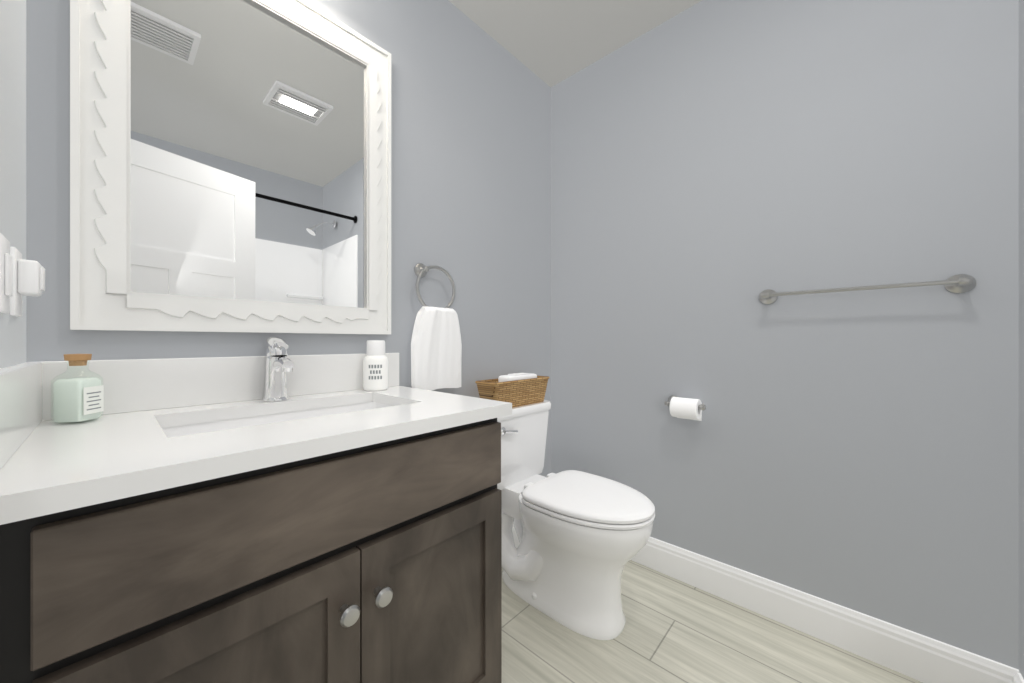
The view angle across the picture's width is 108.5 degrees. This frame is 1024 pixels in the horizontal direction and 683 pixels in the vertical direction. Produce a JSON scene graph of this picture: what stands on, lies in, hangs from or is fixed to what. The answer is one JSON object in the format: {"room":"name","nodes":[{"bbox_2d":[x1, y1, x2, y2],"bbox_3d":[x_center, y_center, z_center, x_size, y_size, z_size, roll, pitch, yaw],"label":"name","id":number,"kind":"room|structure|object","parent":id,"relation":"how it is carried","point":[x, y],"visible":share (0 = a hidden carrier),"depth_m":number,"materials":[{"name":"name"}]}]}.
{"room":"bathroom","nodes":[
{"label":"bathroom","id":0,"kind":"room"},
{"bbox_2d":[0,0,25,368],"bbox_3d":[-0.789,-0.197,0.500,0.619,2.440,0.100,0,0,42],"label":"wall","id":1,"kind":"structure","parent":0,"point":[13,145],"depth_m":0.65,"materials":[{"name":"grey paint"}]},
{"bbox_2d":[0,233,26,316],"bbox_3d":[-0.777,-0.102,0.566,0.072,0.116,0.011,0,0,42],"label":"outlet","id":2,"kind":"object","parent":1,"relation":"attached to","point":[19,276],"depth_m":0.59,"materials":[{"name":"white plastic"}]},
{"bbox_2d":[27,260,44,296],"bbox_3d":[-0.858,-0.102,0.655,0.072,0.116,0.034,0,0,42],"label":"air freshener","id":3,"kind":"object","parent":1,"relation":"attached to","point":[35,272],"depth_m":0.64,"materials":[{"name":"white plastic"}]},
{"bbox_2d":[26,0,550,476],"bbox_3d":[-0.420,-0.197,1.435,0.100,2.440,1.976,0,0,42],"label":"wall","id":4,"kind":"structure","parent":0,"point":[470,158],"depth_m":1.47,"materials":[{"name":"grey paint"}]},
{"bbox_2d":[70,0,390,334],"bbox_3d":[-0.686,-0.523,1.049,0.027,0.997,0.732,0,0,42],"label":"mirror","id":5,"kind":"object","parent":4,"relation":"attached to","point":[230,165],"visible":1,"depth_m":0.98,"materials":[{"name":"white mirror"}]},
{"bbox_2d":[411,263,461,390],"bbox_3d":[-0.294,-0.058,1.441,0.077,0.490,0.222,0,0,42],"label":"towel ring","id":6,"kind":"object","parent":4,"relation":"attached to","point":[436,351],"visible":0.98,"depth_m":1.41,"materials":[{"name":"white fabric"}]},
{"bbox_2d":[512,525,519,547],"bbox_3d":[-0.102,0.956,1.697,0.014,0.135,0.932,0,0,42],"label":"baseboard","id":7,"kind":"structure","parent":4,"relation":"attached to","point":[516,541],"depth_m":1.82,"materials":[{"name":"white"}]},
{"bbox_2d":[449,0,701,86],"bbox_3d":[0.486,-1.447,0.604,2.559,0.060,1.976,0,0,42],"label":"ceiling","id":8,"kind":"structure","parent":0,"point":[550,43],"depth_m":1.65,"materials":[{"name":"grey paint"}]},
{"bbox_2d":[502,560,922,682],"bbox_3d":[0.182,1.053,0.272,2.559,0.060,2.876,0,0,42],"label":"floor","id":9,"kind":"structure","parent":0,"point":[676,631],"depth_m":1.23,"materials":[{"name":"tile"}]},
{"bbox_2d":[0,353,511,682],"bbox_3d":[-0.485,0.532,0.852,0.588,0.982,0.824,0,0,42],"label":"bathroom vanity","id":10,"kind":"object","parent":9,"relation":"on","point":[205,520],"visible":1,"depth_m":0.62,"materials":[{"name":"brown"}]},
{"bbox_2d":[51,354,103,423],"bbox_3d":[-0.869,0.092,0.739,0.054,0.136,0.053,0,0,-10],"label":"jar","id":11,"kind":"object","parent":10,"relation":"on","point":[79,399],"visible":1,"depth_m":0.72,"materials":[{"name":"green glass"}]},
{"bbox_2d":[263,337,293,401],"bbox_3d":[-0.625,0.073,0.993,0.150,0.174,0.062,0,0,42],"label":"faucet","id":12,"kind":"object","parent":10,"relation":"on","point":[279,364],"visible":1,"depth_m":0.99,"materials":[{"name":"silver metal"}]},
{"bbox_2d":[363,340,388,390],"bbox_3d":[-0.453,0.078,1.229,0.080,0.165,0.080,0,0,42],"label":"bottle","id":13,"kind":"object","parent":10,"relation":"on","point":[375,369],"visible":1,"depth_m":1.20,"materials":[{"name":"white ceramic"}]},
{"bbox_2d":[497,400,654,639],"bbox_3d":[0.194,0.652,1.470,0.734,0.742,0.402,0,0,42],"label":"toilet","id":14,"kind":"object","parent":9,"relation":"on","point":[583,538],"visible":0.96,"depth_m":1.33,"materials":[{"name":"white ceramic"}]},
{"bbox_2d":[475,373,548,407],"bbox_3d":[0.011,0.212,1.638,0.124,0.136,0.378,0,0,42],"label":"basket","id":15,"kind":"object","parent":14,"relation":"on","point":[518,389],"visible":0.96,"depth_m":1.58,"materials":[{"name":"wicker"}]},
{"bbox_2d":[551,0,1018,669],"bbox_3d":[0.865,-0.197,1.530,1.666,2.440,0.100,0,0,42],"label":"wall","id":16,"kind":"structure","parent":0,"point":[717,166],"depth_m":1.29,"materials":[{"name":"grey paint"}]},
{"bbox_2d":[664,395,705,420],"bbox_3d":[0.712,0.278,1.525,0.172,0.093,0.112,0,0,42],"label":"toilet paper holder","id":17,"kind":"object","parent":16,"relation":"attached to","point":[687,408],"visible":1,"depth_m":1.48,"materials":[{"name":"white paper"}]},
{"bbox_2d":[630,537,1018,682],"bbox_3d":[0.789,0.956,1.522,1.566,0.135,0.014,0,0,42],"label":"baseboard","id":18,"kind":"structure","parent":16,"relation":"attached to","point":[916,656],"depth_m":1.25,"materials":[{"name":"white wood"}]},
{"bbox_2d":[759,274,975,303],"bbox_3d":[1.100,-0.167,1.193,0.518,0.054,0.078,0,0,42],"label":"towel bar","id":19,"kind":"object","parent":16,"relation":"attached to","point":[961,283],"visible":1,"depth_m":1.10,"materials":[{"name":"silver metal"}]},
{"bbox_2d":[1019,0,1023,678],"bbox_3d":[1.293,-0.197,0.838,0.100,2.440,0.342,0,0,42],"label":"wall","id":20,"kind":"structure","parent":0,"point":[1021,336],"depth_m":0.98,"materials":[{"name":"grey paint"}]},
{"bbox_2d":[1013,673,1023,682],"bbox_3d":[1.246,0.956,0.871,0.014,0.135,0.328,0,0,42],"label":"baseboard return","id":21,"kind":"object","parent":20,"relation":"attached to","point":[1018,678],"visible":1,"depth_m":0.98,"materials":[{"name":"white wood"}]}
]}

